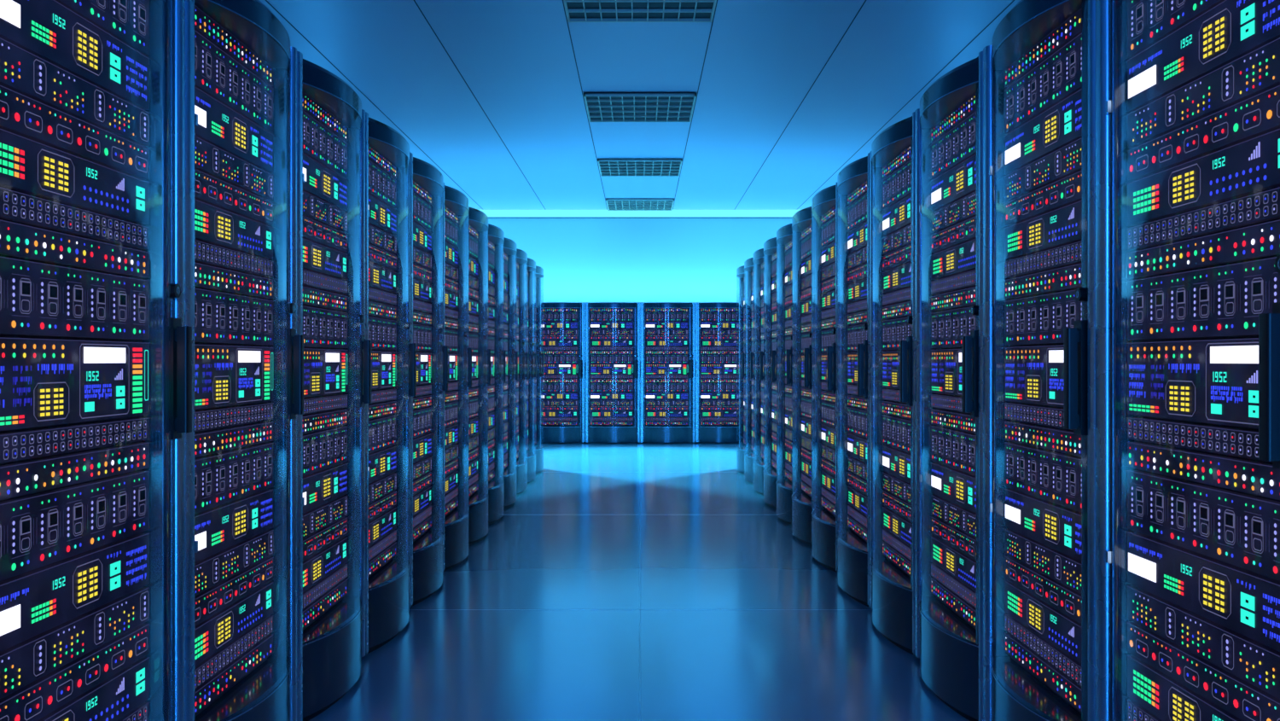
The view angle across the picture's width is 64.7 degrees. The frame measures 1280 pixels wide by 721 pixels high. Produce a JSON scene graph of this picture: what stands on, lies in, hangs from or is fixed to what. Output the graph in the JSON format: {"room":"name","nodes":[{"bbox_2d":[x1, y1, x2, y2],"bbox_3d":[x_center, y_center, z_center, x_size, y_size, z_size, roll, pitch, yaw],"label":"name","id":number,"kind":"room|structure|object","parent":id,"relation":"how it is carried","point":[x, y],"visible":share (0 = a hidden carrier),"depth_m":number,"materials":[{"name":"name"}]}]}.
{"room":"server room","nodes":[
{"label":"server room","id":0,"kind":"room"},
{"bbox_2d":[308,442,969,720],"bbox_3d":[0.000,1.250,6.210,9.200,0.100,18.820,0,0,0],"label":"floor","id":1,"kind":"structure","parent":0,"point":[639,581],"depth_m":4.64,"materials":[{"name":"blue"}]},
{"bbox_2d":[0,0,191,720],"bbox_3d":[-1.526,0.100,2.055,0.975,2.200,0.797,0,0,0],"label":"rack","id":2,"kind":"object","parent":1,"relation":"on","point":[96,342],"visible":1,"depth_m":2.11,"materials":[{"name":"black metal"}]},
{"bbox_2d":[185,0,303,720],"bbox_3d":[-1.526,0.100,2.855,0.975,2.200,0.797,0,0,0],"label":"rack","id":3,"kind":"object","parent":1,"relation":"on","point":[241,61],"visible":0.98,"depth_m":2.87,"materials":[{"name":"black metal"}]},
{"bbox_2d":[296,51,371,720],"bbox_3d":[-1.526,0.100,3.655,0.975,2.200,0.797,0,0,0],"label":"rack","id":4,"kind":"object","parent":1,"relation":"on","point":[331,117],"visible":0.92,"depth_m":3.67,"materials":[{"name":"black metal"}]},
{"bbox_2d":[365,111,416,653],"bbox_3d":[-1.526,0.100,4.455,0.975,2.200,0.797,0,0,0],"label":"rack","id":5,"kind":"object","parent":1,"relation":"on","point":[387,154],"visible":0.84,"depth_m":4.51,"materials":[{"name":"black metal"}]},
{"bbox_2d":[410,152,448,605],"bbox_3d":[-1.526,0.100,5.255,0.975,2.200,0.797,0,0,0],"label":"rack","id":6,"kind":"object","parent":1,"relation":"on","point":[427,182],"visible":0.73,"depth_m":5.36,"materials":[{"name":"black metal"}]},
{"bbox_2d":[442,182,471,571],"bbox_3d":[-1.526,0.100,6.055,0.975,2.200,0.797,0,0,0],"label":"rack","id":7,"kind":"object","parent":1,"relation":"on","point":[456,210],"visible":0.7,"depth_m":6.21,"materials":[{"name":"black metal"}]},
{"bbox_2d":[467,206,490,545],"bbox_3d":[-1.526,0.100,6.855,0.975,2.200,0.797,0,0,0],"label":"rack","id":8,"kind":"object","parent":1,"relation":"on","point":[478,227],"visible":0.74,"depth_m":7.01,"materials":[{"name":"black metal"}]},
{"bbox_2d":[486,223,506,524],"bbox_3d":[-1.526,0.100,7.655,0.975,2.200,0.797,0,0,0],"label":"rack","id":9,"kind":"object","parent":1,"relation":"on","point":[495,235],"visible":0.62,"depth_m":7.82,"materials":[{"name":"black metal"}]},
{"bbox_2d":[501,237,517,508],"bbox_3d":[-1.526,0.100,8.455,0.975,2.200,0.797,0,0,0],"label":"rack","id":10,"kind":"object","parent":1,"relation":"on","point":[509,247],"visible":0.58,"depth_m":8.73,"materials":[{"name":"black metal"}]},
{"bbox_2d":[514,248,528,495],"bbox_3d":[-1.526,0.100,9.255,0.975,2.200,0.797,0,0,0],"label":"rack","id":11,"kind":"object","parent":1,"relation":"on","point":[520,258],"visible":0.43,"depth_m":9.52,"materials":[{"name":"black metal"}]},
{"bbox_2d":[524,257,536,483],"bbox_3d":[-1.526,0.100,10.055,0.975,2.200,0.797,0,0,0],"label":"rack","id":12,"kind":"object","parent":1,"relation":"on","point":[530,456],"visible":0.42,"depth_m":10.36,"materials":[{"name":"black metal"}]},
{"bbox_2d":[533,265,544,474],"bbox_3d":[-1.526,0.100,10.855,0.975,2.200,0.797,0,0,0],"label":"rack","id":13,"kind":"object","parent":1,"relation":"on","point":[538,273],"visible":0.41,"depth_m":11.16,"materials":[{"name":"black metal"}]},
{"bbox_2d":[541,302,584,443],"bbox_3d":[-1.200,0.180,15.012,0.797,2.039,0.975,0,0,0],"label":"rack","id":14,"kind":"object","parent":1,"relation":"on","point":[562,323],"visible":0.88,"depth_m":14.63,"materials":[{"name":"black metal"}]},
{"bbox_2d":[584,302,639,443],"bbox_3d":[-0.400,0.180,15.012,0.797,2.039,0.975,0,0,0],"label":"rack","id":15,"kind":"object","parent":1,"relation":"on","point":[612,329],"visible":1,"depth_m":14.63,"materials":[{"name":"black metal"}]},
{"bbox_2d":[640,302,695,443],"bbox_3d":[0.400,0.180,15.012,0.797,2.039,0.975,0,0,0],"label":"rack","id":16,"kind":"object","parent":1,"relation":"on","point":[667,329],"visible":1,"depth_m":14.63,"materials":[{"name":"black metal"}]},
{"bbox_2d":[695,302,738,443],"bbox_3d":[1.200,0.180,15.012,0.797,2.039,0.975,0,0,0],"label":"rack","id":17,"kind":"object","parent":1,"relation":"on","point":[717,323],"visible":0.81,"depth_m":14.63,"materials":[{"name":"black metal"}]},
{"bbox_2d":[736,265,746,474],"bbox_3d":[1.526,0.100,10.855,0.975,2.200,0.797,0,0,0],"label":"rack","id":18,"kind":"object","parent":1,"relation":"on","point":[741,273],"visible":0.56,"depth_m":11.14,"materials":[{"name":"black metal"}]},
{"bbox_2d":[744,257,755,484],"bbox_3d":[1.526,0.100,10.055,0.975,2.200,0.797,0,0,0],"label":"rack","id":19,"kind":"object","parent":1,"relation":"on","point":[749,266],"visible":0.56,"depth_m":10.32,"materials":[{"name":"black metal"}]},
{"bbox_2d":[752,248,765,495],"bbox_3d":[1.526,0.100,9.255,0.975,2.200,0.797,0,0,0],"label":"rack","id":20,"kind":"object","parent":1,"relation":"on","point":[759,255],"visible":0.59,"depth_m":9.52,"materials":[{"name":"black metal"}]},
{"bbox_2d":[763,237,778,509],"bbox_3d":[1.526,0.100,8.455,0.975,2.200,0.797,0,0,0],"label":"rack","id":21,"kind":"object","parent":1,"relation":"on","point":[770,247],"visible":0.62,"depth_m":8.62,"materials":[{"name":"black metal"}]},
{"bbox_2d":[775,223,793,525],"bbox_3d":[1.526,0.100,7.655,0.975,2.200,0.797,0,0,0],"label":"rack","id":22,"kind":"object","parent":1,"relation":"on","point":[785,234],"visible":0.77,"depth_m":7.82,"materials":[{"name":"black metal"}]},
{"bbox_2d":[791,206,812,546],"bbox_3d":[1.526,0.100,6.855,0.975,2.200,0.797,0,0,0],"label":"rack","id":23,"kind":"object","parent":1,"relation":"on","point":[802,219],"visible":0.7,"depth_m":7.04,"materials":[{"name":"black metal"}]},
{"bbox_2d":[811,182,837,572],"bbox_3d":[1.526,0.100,6.055,0.975,2.200,0.797,0,0,0],"label":"rack","id":24,"kind":"object","parent":1,"relation":"on","point":[824,202],"visible":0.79,"depth_m":6.18,"materials":[{"name":"black metal"}]},
{"bbox_2d":[837,152,869,606],"bbox_3d":[1.526,0.100,5.255,0.975,2.200,0.797,0,0,0],"label":"rack","id":25,"kind":"object","parent":1,"relation":"on","point":[853,179],"visible":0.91,"depth_m":5.36,"materials":[{"name":"black metal"}]},
{"bbox_2d":[869,111,915,654],"bbox_3d":[1.526,0.100,4.455,0.975,2.200,0.797,0,0,0],"label":"rack","id":26,"kind":"object","parent":1,"relation":"on","point":[893,153],"visible":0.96,"depth_m":4.53,"materials":[{"name":"black metal"}]},
{"bbox_2d":[915,51,983,720],"bbox_3d":[1.526,0.100,3.655,0.975,2.200,0.797,0,0,0],"label":"rack","id":27,"kind":"object","parent":1,"relation":"on","point":[949,118],"visible":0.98,"depth_m":3.68,"materials":[{"name":"black metal"}]},
{"bbox_2d":[983,0,1095,720],"bbox_3d":[1.526,0.100,2.855,0.975,2.200,0.797,0,0,0],"label":"rack","id":28,"kind":"object","parent":1,"relation":"on","point":[1039,65],"visible":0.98,"depth_m":2.90,"materials":[{"name":"black metal"}]},
{"bbox_2d":[1095,0,1279,720],"bbox_3d":[1.526,0.100,2.055,0.975,2.200,0.797,0,0,0],"label":"rack","id":29,"kind":"object","parent":1,"relation":"on","point":[1188,91],"visible":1,"depth_m":2.12,"materials":[{"name":"black metal"}]},
{"bbox_2d":[258,0,1020,209],"bbox_3d":[0.000,-2.379,6.210,9.200,0.102,18.820,0,0,0],"label":"ceiling","id":30,"kind":"structure","parent":0,"point":[489,94],"depth_m":8.51,"materials":[{"name":"blue"}]},
{"bbox_2d":[563,0,716,22],"bbox_3d":[0.000,-2.312,6.378,0.980,0.029,0.957,0,0,0],"label":"ceiling vent","id":31,"kind":"object","parent":30,"relation":"in","point":[576,10],"depth_m":6.66,"materials":[{"name":"grey metal"}]},
{"bbox_2d":[583,93,696,122],"bbox_3d":[0.000,-2.312,9.248,0.980,0.029,0.957,0,0,0],"label":"ceiling vent","id":32,"kind":"object","parent":30,"relation":"in","point":[600,107],"depth_m":9.24,"materials":[{"name":"grey metal"}]},
{"bbox_2d":[597,158,682,176],"bbox_3d":[0.000,-2.312,12.118,0.980,0.029,0.957,0,0,0],"label":"ceiling vent","id":33,"kind":"object","parent":30,"relation":"in","point":[608,167],"depth_m":12.14,"materials":[{"name":"grey metal"}]},
{"bbox_2d":[605,198,674,210],"bbox_3d":[0.000,-2.312,14.989,0.980,0.029,0.957,0,0,0],"label":"ceiling vent","id":34,"kind":"object","parent":30,"relation":"in","point":[612,204],"depth_m":14.89,"materials":[{"name":"grey metal"}]},
{"bbox_2d":[488,218,791,302],"bbox_3d":[0.000,-0.565,15.670,9.400,3.530,0.100,0,0,0],"label":"wall","id":35,"kind":"structure","parent":0,"point":[591,260],"depth_m":15.62,"materials":[{"name":"blue paint"}]},
{"bbox_2d":[479,209,800,218],"bbox_3d":[0.000,-2.261,15.589,9.200,0.132,0.059,0,0,0],"label":"trim","id":36,"kind":"structure","parent":35,"relation":"attached to","point":[490,213],"depth_m":15.57,"materials":[{"name":"blue"}]}
]}

